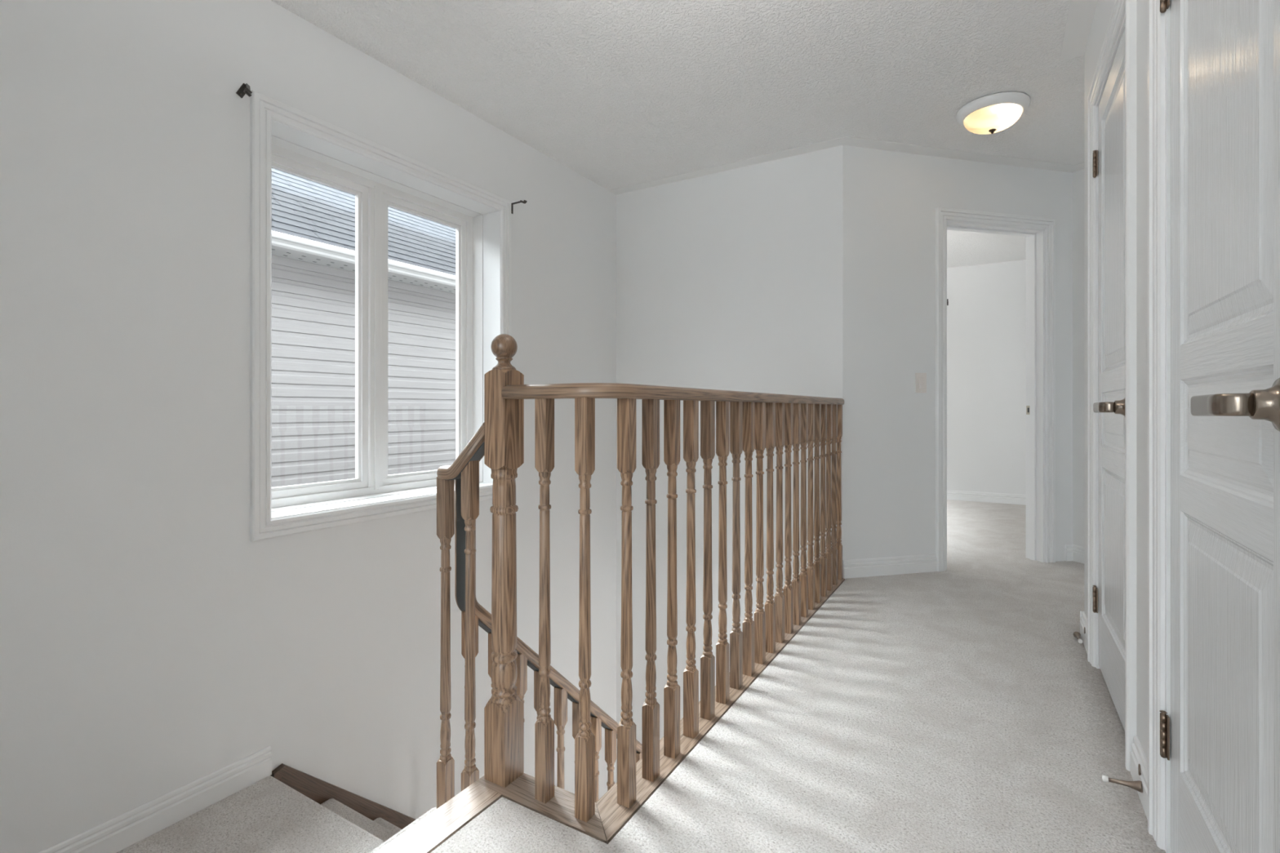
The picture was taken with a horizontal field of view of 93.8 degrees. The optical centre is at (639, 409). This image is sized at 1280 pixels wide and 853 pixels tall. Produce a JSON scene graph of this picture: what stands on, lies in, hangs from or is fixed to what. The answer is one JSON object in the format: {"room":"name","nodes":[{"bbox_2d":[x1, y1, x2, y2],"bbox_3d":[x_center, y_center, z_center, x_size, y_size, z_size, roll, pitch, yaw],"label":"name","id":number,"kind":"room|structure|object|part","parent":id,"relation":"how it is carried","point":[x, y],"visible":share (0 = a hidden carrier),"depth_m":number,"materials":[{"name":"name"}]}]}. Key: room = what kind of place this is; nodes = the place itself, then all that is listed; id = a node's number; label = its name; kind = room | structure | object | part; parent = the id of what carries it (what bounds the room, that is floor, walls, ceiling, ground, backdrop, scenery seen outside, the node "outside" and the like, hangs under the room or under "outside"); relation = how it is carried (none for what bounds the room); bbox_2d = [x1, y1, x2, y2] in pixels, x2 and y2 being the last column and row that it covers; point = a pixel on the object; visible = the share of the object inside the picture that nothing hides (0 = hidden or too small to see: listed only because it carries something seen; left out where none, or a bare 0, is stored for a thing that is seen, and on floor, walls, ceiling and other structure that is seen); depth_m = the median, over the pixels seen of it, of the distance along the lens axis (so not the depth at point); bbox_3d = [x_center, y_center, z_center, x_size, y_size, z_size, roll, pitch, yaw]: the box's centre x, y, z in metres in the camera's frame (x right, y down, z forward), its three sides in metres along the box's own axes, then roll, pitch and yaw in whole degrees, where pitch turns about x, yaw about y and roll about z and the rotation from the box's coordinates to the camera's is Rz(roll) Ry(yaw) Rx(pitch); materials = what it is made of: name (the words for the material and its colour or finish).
{"room":"stair landing","nodes":[
{"label":"stair landing","id":0,"kind":"room"},
{"bbox_2d":[0,0,616,852],"bbox_3d":[-1.150,1.006,2.786,0.285,4.993,3.600,0,0,31],"label":"wall","id":1,"kind":"structure","parent":0,"point":[149,647],"depth_m":1.98,"materials":[{"name":"white paint"}]},
{"bbox_2d":[39,746,271,852],"bbox_3d":[-1.613,1.275,1.722,0.014,0.100,1.058,0,0,31],"label":"baseboard","id":2,"kind":"structure","parent":1,"relation":"attached to","point":[116,834],"depth_m":1.90,"materials":[{"name":"white paint"}]},
{"bbox_2d":[235,83,252,97],"bbox_3d":[-1.359,-1.107,2.072,0.094,0.077,0.044,0,0,38],"label":"curtain rod bracket","id":3,"kind":"object","parent":1,"relation":"attached to","point":[244,89],"visible":1,"depth_m":2.09,"materials":[{"name":"grey metal"}]},
{"bbox_3d":[-1.392,-1.117,2.099,0.003,0.056,0.044,0,0,31],"label":"plate","id":4,"kind":"part","parent":3,"relation":"part of","materials":[{"name":"grey metal"}]},
{"bbox_3d":[-1.357,-1.106,2.073,0.025,0.075,0.101,0,0,-32],"label":"cup arm","id":5,"kind":"part","parent":3,"relation":"part of","materials":[{"name":"grey metal"}]},
{"bbox_2d":[249,90,511,541],"bbox_3d":[-1.146,-0.330,2.743,0.276,1.594,1.309,0,0,31],"label":"window","id":6,"kind":"structure","parent":1,"relation":"in","point":[285,138],"depth_m":2.73,"materials":[{"name":"white paint"}]},
{"bbox_3d":[-1.391,-0.330,2.547,0.038,1.376,0.494,0,0,31],"label":"sash","id":7,"kind":"part","parent":6,"relation":"part of","materials":[{"name":"white plastic"}]},
{"bbox_3d":[-1.236,-0.330,2.797,0.066,1.444,1.159,0,0,31],"label":"frame","id":8,"kind":"part","parent":6,"relation":"part of","materials":[{"name":"white plastic"}]},
{"bbox_3d":[-1.095,-0.330,3.040,0.038,1.376,0.521,0,0,31],"label":"sash","id":9,"kind":"part","parent":6,"relation":"part of","materials":[{"name":"white plastic"}]},
{"bbox_2d":[511,200,527,213],"bbox_3d":[-0.656,-1.094,3.231,0.104,0.056,0.022,0,0,31],"label":"curtain rod bracket","id":10,"kind":"object","parent":1,"relation":"attached to","point":[524,202],"visible":1,"depth_m":3.25,"materials":[{"name":"grey metal"}]},
{"bbox_3d":[-0.699,-1.092,3.257,0.003,0.052,0.022,0,0,31],"label":"plate","id":11,"kind":"part","parent":10,"relation":"part of","materials":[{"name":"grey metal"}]},
{"bbox_3d":[-0.656,-1.114,3.231,0.104,0.016,0.020,0,0,31],"label":"cup arm","id":12,"kind":"part","parent":10,"relation":"part of","materials":[{"name":"grey metal"}]},
{"bbox_2d":[271,0,1097,267],"bbox_3d":[1.009,-1.579,2.133,4.660,0.182,9.803,0,0,31],"label":"ceiling","id":13,"kind":"structure","parent":0,"point":[626,95],"depth_m":2.67,"materials":[{"name":"white paint"}]},
{"bbox_2d":[955,91,1031,134],"bbox_3d":[1.740,-1.424,2.956,0.316,0.128,0.316,0,0,31],"label":"ceiling light","id":14,"kind":"object","parent":13,"relation":"attached to","point":[995,113],"visible":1,"depth_m":2.88,"materials":[{"name":"white glass"}]},
{"bbox_3d":[1.740,-1.413,2.956,0.251,0.070,0.251,0,0,31],"label":"lamp shade","id":15,"kind":"part","parent":14,"relation":"part of","materials":[{"name":"white glass"}]},
{"bbox_2d":[616,145,845,782],"bbox_3d":[1.528,1.006,3.211,3.875,4.993,0.120,0,0,31],"label":"wall","id":16,"kind":"structure","parent":0,"point":[731,280],"depth_m":3.76,"materials":[{"name":"white paint"}]},
{"bbox_2d":[430,499,1165,852],"bbox_3d":[0.984,1.100,2.033,4.400,0.300,9.900,0,0,31],"label":"floor","id":17,"kind":"structure","parent":0,"point":[959,708],"depth_m":1.72,"materials":[{"name":"carpet"}]},
{"bbox_3d":[0.126,1.113,2.022,0.390,0.273,3.360,0,0,31],"label":"fascia","id":18,"kind":"object","parent":17,"relation":"attached to","visible":0},
{"bbox_2d":[375,782,501,852],"bbox_3d":[-0.631,0.964,1.084,0.094,0.027,0.972,0,0,31],"label":"edging","id":19,"kind":"object","parent":18,"relation":"on","point":[425,836],"visible":0.76,"depth_m":1.38,"materials":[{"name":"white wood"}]},
{"bbox_2d":[475,773,606,843],"bbox_3d":[-0.223,0.964,1.462,0.406,0.027,0.094,0,0,31],"label":"edging","id":20,"kind":"object","parent":18,"relation":"on","point":[560,808],"visible":0.44,"depth_m":1.44,"materials":[{"name":"brown wood"}]},
{"bbox_2d":[484,333,524,787],"bbox_3d":[-0.352,0.378,1.551,0.072,1.145,0.072,0,0,31],"label":"newel post","id":21,"kind":"object","parent":20,"relation":"on","point":[504,419],"visible":1,"depth_m":1.52,"materials":[{"name":"brown wood"}]},
{"bbox_2d":[436,422,641,753],"bbox_3d":[0.013,1.147,2.436,0.231,2.230,1.955,0,0,31],"label":"stair handrail","id":22,"kind":"object","parent":21,"relation":"attached to","point":[474,449],"visible":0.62,"depth_m":1.73,"materials":[{"name":"brown wood"}]},
{"bbox_2d":[502,382,844,404],"bbox_3d":[0.399,-0.044,2.425,0.329,0.036,2.353,0,0,31],"label":"handrail","id":23,"kind":"object","parent":21,"relation":"attached to","point":[572,390],"visible":0.98,"depth_m":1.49,"materials":[{"name":"brown wood"}]},
{"bbox_2d":[534,398,554,803],"bbox_3d":[-0.233,0.461,1.465,0.034,0.978,0.034,0,0,31],"label":"baluster","id":24,"kind":"object","parent":20,"relation":"on","point":[544,407],"visible":0.94,"depth_m":1.45,"materials":[{"name":"brown wood"}]},
{"bbox_2d":[574,397,595,822],"bbox_3d":[-0.129,0.461,1.399,0.034,0.978,0.034,0,0,31],"label":"baluster","id":25,"kind":"object","parent":20,"relation":"on","point":[584,407],"visible":0.98,"depth_m":1.39,"materials":[{"name":"brown wood"}]},
{"bbox_2d":[595,577,844,844],"bbox_3d":[0.500,0.964,2.366,0.096,0.027,2.386,0,0,31],"label":"edging","id":26,"kind":"object","parent":18,"relation":"on","point":[614,816],"visible":0.36,"depth_m":1.63,"materials":[{"name":"brown wood"}]},
{"bbox_2d":[617,398,635,808],"bbox_3d":[-0.032,0.461,1.449,0.034,0.978,0.034,0,0,31],"label":"baluster","id":27,"kind":"object","parent":26,"relation":"on","point":[626,407],"visible":0.98,"depth_m":1.44,"materials":[{"name":"brown wood"}]},
{"bbox_2d":[641,399,659,782],"bbox_3d":[0.028,0.461,1.549,0.034,0.978,0.034,0,0,31],"label":"baluster","id":28,"kind":"object","parent":26,"relation":"on","point":[650,407],"visible":0.97,"depth_m":1.54,"materials":[{"name":"brown wood"}]},
{"bbox_2d":[663,400,679,759],"bbox_3d":[0.088,0.461,1.649,0.034,0.978,0.034,0,0,31],"label":"baluster","id":29,"kind":"object","parent":26,"relation":"on","point":[671,407],"visible":0.95,"depth_m":1.64,"materials":[{"name":"brown wood"}]},
{"bbox_2d":[683,400,698,738],"bbox_3d":[0.149,0.461,1.750,0.034,0.978,0.034,0,0,31],"label":"baluster","id":30,"kind":"object","parent":26,"relation":"on","point":[691,407],"visible":0.94,"depth_m":1.74,"materials":[{"name":"brown wood"}]},
{"bbox_2d":[700,400,715,720],"bbox_3d":[0.209,0.461,1.850,0.034,0.978,0.034,0,0,31],"label":"baluster","id":31,"kind":"object","parent":26,"relation":"on","point":[707,408],"visible":0.92,"depth_m":1.84,"materials":[{"name":"brown wood"}]},
{"bbox_2d":[715,401,729,704],"bbox_3d":[0.270,0.461,1.951,0.034,0.978,0.034,0,0,31],"label":"baluster","id":32,"kind":"object","parent":26,"relation":"on","point":[722,408],"visible":0.92,"depth_m":1.94,"materials":[{"name":"brown wood"}]},
{"bbox_2d":[729,401,742,689],"bbox_3d":[0.330,0.461,2.051,0.034,0.978,0.034,0,0,31],"label":"baluster","id":33,"kind":"object","parent":26,"relation":"on","point":[735,407],"visible":0.92,"depth_m":2.04,"materials":[{"name":"brown wood"}]},
{"bbox_2d":[742,401,754,676],"bbox_3d":[0.390,0.461,2.151,0.034,0.978,0.034,0,0,31],"label":"baluster","id":34,"kind":"object","parent":26,"relation":"on","point":[748,407],"visible":0.95,"depth_m":2.14,"materials":[{"name":"brown wood"}]},
{"bbox_2d":[754,402,765,664],"bbox_3d":[0.451,0.461,2.252,0.034,0.978,0.034,0,0,31],"label":"baluster","id":35,"kind":"object","parent":26,"relation":"on","point":[759,407],"visible":0.96,"depth_m":2.24,"materials":[{"name":"brown wood"}]},
{"bbox_2d":[764,402,775,653],"bbox_3d":[0.511,0.461,2.352,0.034,0.978,0.034,0,0,31],"label":"baluster","id":36,"kind":"object","parent":26,"relation":"on","point":[770,606],"visible":0.94,"depth_m":2.34,"materials":[{"name":"brown wood"}]},
{"bbox_2d":[773,403,784,643],"bbox_3d":[0.571,0.461,2.453,0.034,0.978,0.034,0,0,31],"label":"baluster","id":37,"kind":"object","parent":26,"relation":"on","point":[779,598],"visible":0.89,"depth_m":2.44,"materials":[{"name":"brown wood"}]},
{"bbox_2d":[782,403,793,634],"bbox_3d":[0.631,0.461,2.553,0.034,0.978,0.034,0,0,31],"label":"baluster","id":38,"kind":"object","parent":26,"relation":"on","point":[788,591],"visible":0.89,"depth_m":2.54,"materials":[{"name":"brown wood"}]},
{"bbox_2d":[791,403,800,625],"bbox_3d":[0.692,0.461,2.653,0.034,0.978,0.034,0,0,31],"label":"baluster","id":39,"kind":"object","parent":26,"relation":"on","point":[796,583],"visible":0.94,"depth_m":2.64,"materials":[{"name":"brown wood"}]},
{"bbox_2d":[799,403,808,617],"bbox_3d":[0.752,0.461,2.754,0.034,0.978,0.034,0,0,31],"label":"baluster","id":40,"kind":"object","parent":26,"relation":"on","point":[803,577],"visible":0.91,"depth_m":2.74,"materials":[{"name":"brown wood"}]},
{"bbox_2d":[805,404,814,609],"bbox_3d":[0.812,0.461,2.854,0.034,0.978,0.034,0,0,31],"label":"baluster","id":41,"kind":"object","parent":26,"relation":"on","point":[810,571],"visible":0.93,"depth_m":2.84,"materials":[{"name":"brown wood"}]},
{"bbox_2d":[813,404,821,603],"bbox_3d":[0.873,0.461,2.955,0.034,0.978,0.034,0,0,31],"label":"baluster","id":42,"kind":"object","parent":26,"relation":"on","point":[817,566],"visible":0.84,"depth_m":2.94,"materials":[{"name":"brown wood"}]},
{"bbox_2d":[819,404,826,596],"bbox_3d":[0.933,0.461,3.055,0.034,0.978,0.034,0,0,31],"label":"baluster","id":43,"kind":"object","parent":26,"relation":"on","point":[823,560],"visible":0.82,"depth_m":3.04,"materials":[{"name":"brown wood"}]},
{"bbox_2d":[825,404,832,591],"bbox_3d":[0.994,0.461,3.155,0.034,0.978,0.034,0,0,31],"label":"baluster","id":44,"kind":"object","parent":26,"relation":"on","point":[828,555],"visible":0.82,"depth_m":3.14,"materials":[{"name":"brown wood"}]},
{"bbox_2d":[831,404,837,585],"bbox_3d":[1.054,0.461,3.256,0.034,0.978,0.034,0,0,31],"label":"baluster","id":45,"kind":"object","parent":26,"relation":"on","point":[833,491],"visible":0.82,"depth_m":3.24,"materials":[{"name":"brown wood"}]},
{"bbox_2d":[835,404,842,579],"bbox_3d":[1.114,0.461,3.356,0.034,0.978,0.034,0,0,31],"label":"baluster","id":46,"kind":"object","parent":26,"relation":"on","point":[838,531],"visible":0.77,"depth_m":3.34,"materials":[{"name":"brown wood"}]},
{"bbox_2d":[842,145,1072,561],"bbox_3d":[1.918,-0.270,3.629,1.630,2.440,0.120,0,0,-14],"label":"wall","id":47,"kind":"structure","parent":0,"point":[891,199],"depth_m":3.47,"materials":[{"name":"white paint"}]},
{"bbox_2d":[842,553,937,578],"bbox_3d":[1.442,0.900,3.441,0.616,0.100,0.014,0,0,-14],"label":"baseboard","id":48,"kind":"structure","parent":47,"relation":"attached to","point":[877,566],"depth_m":3.43,"materials":[{"name":"white paint"}]},
{"bbox_2d":[915,373,926,392],"bbox_3d":[1.641,-0.154,3.490,0.070,0.116,0.018,0,0,-14],"label":"light switch","id":49,"kind":"object","parent":47,"relation":"attached to","point":[920,378],"visible":1,"depth_m":3.49,"materials":[{"name":"white plastic"}]},
{"bbox_2d":[935,207,1055,571],"bbox_3d":[1.902,-0.117,3.797,1.244,2.135,0.664,0,0,31],"label":"door frame","id":50,"kind":"structure","parent":47,"relation":"in","point":[1039,233],"depth_m":3.71,"materials":[{"name":"white paint"}]},
{"bbox_3d":[2.140,-0.078,3.691,0.706,2.056,0.035,0,0,-14],"label":"stop moulding","id":51,"kind":"part","parent":50,"relation":"part of","materials":[{"name":"white paint"}]},
{"bbox_3d":[2.474,0.005,3.812,0.003,0.056,0.030,0,0,-14],"label":"strike plate","id":52,"kind":"part","parent":50,"relation":"part of","materials":[{"name":"gold metal"}]},
{"bbox_2d":[1065,544,1072,561],"bbox_3d":[2.696,0.900,3.755,0.059,0.100,0.014,0,0,-14],"label":"baseboard","id":53,"kind":"structure","parent":47,"relation":"attached to","point":[1068,548],"depth_m":3.75,"materials":[{"name":"white paint"}]},
{"bbox_2d":[946,259,1026,494],"bbox_3d":[2.468,-0.270,4.513,4.640,2.440,4.280,0,0,31],"label":"wall","id":54,"kind":"structure","parent":0,"point":[986,308],"depth_m":6.13,"materials":[{"name":"white paint"}]},
{"bbox_2d":[946,489,1026,505],"bbox_3d":[3.461,0.900,6.172,4.400,0.100,0.014,0,0,31],"label":"baseboard","id":55,"kind":"structure","parent":54,"relation":"attached to","point":[1002,498],"depth_m":6.12,"materials":[{"name":"white paint"}]},
{"bbox_2d":[1072,168,1084,546],"bbox_3d":[2.990,-0.270,2.950,0.120,2.440,1.720,0,0,-14],"label":"wall","id":56,"kind":"structure","parent":0,"point":[1077,176],"depth_m":3.73,"materials":[{"name":"white paint"}]},
{"bbox_2d":[1072,544,1084,564],"bbox_3d":[2.923,0.900,2.943,0.014,0.100,1.700,0,0,-14],"label":"baseboard","id":57,"kind":"structure","parent":56,"relation":"attached to","point":[1077,551],"depth_m":3.72,"materials":[{"name":"white paint"}]},
{"bbox_2d":[1084,0,1147,759],"bbox_3d":[0.991,-0.270,-0.350,1.440,2.440,5.816,0,0,31],"label":"wall","id":58,"kind":"structure","parent":0,"point":[1104,8],"depth_m":1.54,"materials":[{"name":"white paint"}]},
{"bbox_2d":[1080,610,1087,653],"bbox_3d":[2.384,0.900,2.040,1.404,0.100,0.310,0,0,31],"label":"baseboard","id":59,"kind":"structure","parent":58,"relation":"attached to","point":[1083,620],"depth_m":2.44,"materials":[{"name":"white paint"}]},
{"bbox_2d":[1073,631,1082,643],"bbox_3d":[1.795,0.937,2.454,0.026,0.026,0.086,0,0,31],"label":"door stop","id":60,"kind":"object","parent":59,"relation":"attached to","point":[1076,634],"visible":1,"depth_m":2.46,"materials":[{"name":"silver metal"}]},
{"bbox_3d":[1.798,0.937,2.459,0.026,0.026,0.074,0,0,31],"label":"stem","id":61,"kind":"part","parent":60,"relation":"part of","materials":[{"name":"silver metal"}]},
{"bbox_2d":[1087,0,1136,771],"bbox_3d":[1.529,-0.118,1.899,0.182,2.137,0.814,0,0,31],"label":"door","id":62,"kind":"structure","parent":58,"relation":"in","point":[1112,95],"depth_m":1.90,"materials":[{"name":"white paint"}]},
{"bbox_3d":[1.358,-0.006,1.725,0.068,0.071,0.148,0,0,31],"label":"lever handle","id":63,"kind":"part","parent":62,"relation":"part of","materials":[{"name":"grey metal"}]},
{"bbox_2d":[1130,736,1147,819],"bbox_3d":[1.223,0.900,1.454,0.014,0.100,0.248,0,0,31],"label":"baseboard","id":64,"kind":"structure","parent":58,"relation":"attached to","point":[1138,756],"depth_m":1.48,"materials":[{"name":"white paint"}]},
{"bbox_2d":[1102,774,1142,792],"bbox_3d":[1.176,0.908,1.460,0.078,0.027,0.026,0,0,36],"label":"door stop","id":65,"kind":"object","parent":64,"relation":"attached to","point":[1137,785],"visible":1,"depth_m":1.45,"materials":[{"name":"silver metal"}]},
{"bbox_3d":[1.179,0.907,1.454,0.067,0.026,0.026,0,0,31],"label":"stem","id":66,"kind":"part","parent":65,"relation":"part of","materials":[{"name":"silver metal"}]},
{"bbox_2d":[1137,764,1141,775],"bbox_3d":[1.222,0.881,1.463,0.005,0.027,0.012,0,0,31],"label":"plate","id":67,"kind":"object","parent":58,"relation":"attached to","point":[1139,765],"visible":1,"depth_m":1.46,"materials":[{"name":"grey metal"}]},
{"bbox_2d":[1147,0,1279,852],"bbox_3d":[0.982,-0.118,0.985,0.182,2.137,0.812,0,0,31],"label":"door","id":68,"kind":"structure","parent":58,"relation":"in","point":[1214,65],"depth_m":1.02,"materials":[{"name":"white paint"}]},
{"bbox_3d":[0.950,-0.118,1.004,0.020,2.137,0.812,0,0,31],"label":"casing","id":69,"kind":"part","parent":68,"relation":"part of","materials":[{"name":"white paint"}]},
{"bbox_3d":[0.811,-0.006,0.811,0.068,0.071,0.148,0,0,31],"label":"lever handle","id":70,"kind":"part","parent":68,"relation":"part of","materials":[{"name":"grey metal"}]},
{"bbox_3d":[0.513,3.563,1.791,4.160,0.120,3.600,0,0,31],"label":"floor","id":71,"kind":"structure","parent":0,"visible":0},
{"bbox_2d":[116,763,436,852],"bbox_3d":[-0.537,2.545,2.414,1.148,2.816,3.349,0,0,31],"label":"staircase","id":72,"kind":"structure","parent":71,"relation":"on","point":[291,810],"depth_m":1.92,"materials":[{"name":"carpet"}]},
{"bbox_2d":[436,476,454,808],"bbox_3d":[-0.540,0.662,1.664,0.034,0.950,0.034,0,0,31],"label":"baluster","id":73,"kind":"object","parent":72,"relation":"on","point":[445,488],"visible":0.83,"depth_m":1.65,"materials":[{"name":"brown wood"}]},
{"bbox_2d":[461,610,478,733],"bbox_3d":[-0.493,1.054,1.738,0.034,0.938,0.034,0,0,31],"label":"baluster","id":74,"kind":"object","parent":72,"relation":"on","point":[463,613],"visible":0.11,"depth_m":1.73,"materials":[{"name":"brown wood"}]},
{"bbox_2d":[461,460,479,791],"bbox_3d":[-0.458,0.635,1.614,0.034,1.006,0.034,0,0,31],"label":"baluster","id":75,"kind":"object","parent":72,"relation":"on","point":[470,473],"visible":0.88,"depth_m":1.60,"materials":[{"name":"brown wood"}]},
{"bbox_2d":[488,632,493,688],"bbox_3d":[-0.440,1.102,1.828,0.034,0.841,0.034,0,0,31],"label":"baluster","id":76,"kind":"object","parent":72,"relation":"on","point":[490,650],"visible":0.05,"depth_m":1.82,"materials":[{"name":"brown wood"}]},
{"bbox_2d":[515,653,527,721],"bbox_3d":[-0.386,1.250,1.918,0.034,0.943,0.034,0,0,31],"label":"baluster","id":77,"kind":"object","parent":72,"relation":"on","point":[521,684],"visible":0.3,"depth_m":1.90,"materials":[{"name":"brown wood"}]},
{"bbox_2d":[533,670,540,719],"bbox_3d":[-0.332,1.298,2.008,0.034,0.846,0.034,0,0,31],"label":"baluster","id":78,"kind":"object","parent":72,"relation":"on","point":[536,676],"visible":0.14,"depth_m":2.00,"materials":[{"name":"brown wood"}]},
{"bbox_2d":[554,686,567,789],"bbox_3d":[-0.278,1.445,2.099,0.034,0.948,0.034,0,0,31],"label":"baluster","id":79,"kind":"object","parent":72,"relation":"on","point":[560,694],"visible":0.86,"depth_m":2.09,"materials":[{"name":"brown wood"}]},
{"bbox_2d":[572,702,579,738],"bbox_3d":[-0.224,1.494,2.189,0.034,0.851,0.034,0,0,31],"label":"baluster","id":80,"kind":"object","parent":72,"relation":"on","point":[575,713],"visible":0.17,"depth_m":2.18,"materials":[{"name":"brown wood"}]},
{"bbox_2d":[589,715,601,804],"bbox_3d":[-0.170,1.641,2.279,0.034,0.952,0.034,0,0,31],"label":"baluster","id":81,"kind":"object","parent":72,"relation":"on","point":[596,722],"visible":0.51,"depth_m":2.27,"materials":[{"name":"brown wood"}]},
{"bbox_2d":[604,728,616,791],"bbox_3d":[-0.116,1.689,2.369,0.034,0.856,0.034,0,0,31],"label":"baluster","id":82,"kind":"object","parent":72,"relation":"on","point":[610,735],"visible":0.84,"depth_m":2.36,"materials":[{"name":"brown wood"}]},
{"bbox_2d":[635,751,641,763],"bbox_3d":[-0.008,1.885,2.549,0.034,0.860,0.034,0,0,31],"label":"baluster","id":83,"kind":"object","parent":72,"relation":"on","point":[638,755],"visible":0.06,"depth_m":2.53,"materials":[{"name":"brown wood"}]},
{"label":"outside","id":84,"kind":"structure","parent":0,"visible":0},
{"bbox_3d":[-0.260,4.150,2.486,21.000,0.400,32.000,0,0,31],"label":"ground","id":85,"kind":"structure","parent":84,"visible":0},
{"bbox_2d":[271,168,455,487],"bbox_3d":[-5.711,0.851,2.252,3.477,6.640,20.000,0,0,31],"label":"neighbouring house","id":86,"kind":"structure","parent":85,"relation":"on","point":[313,223],"depth_m":5.09,"materials":[{"name":"plastic"}]}
]}

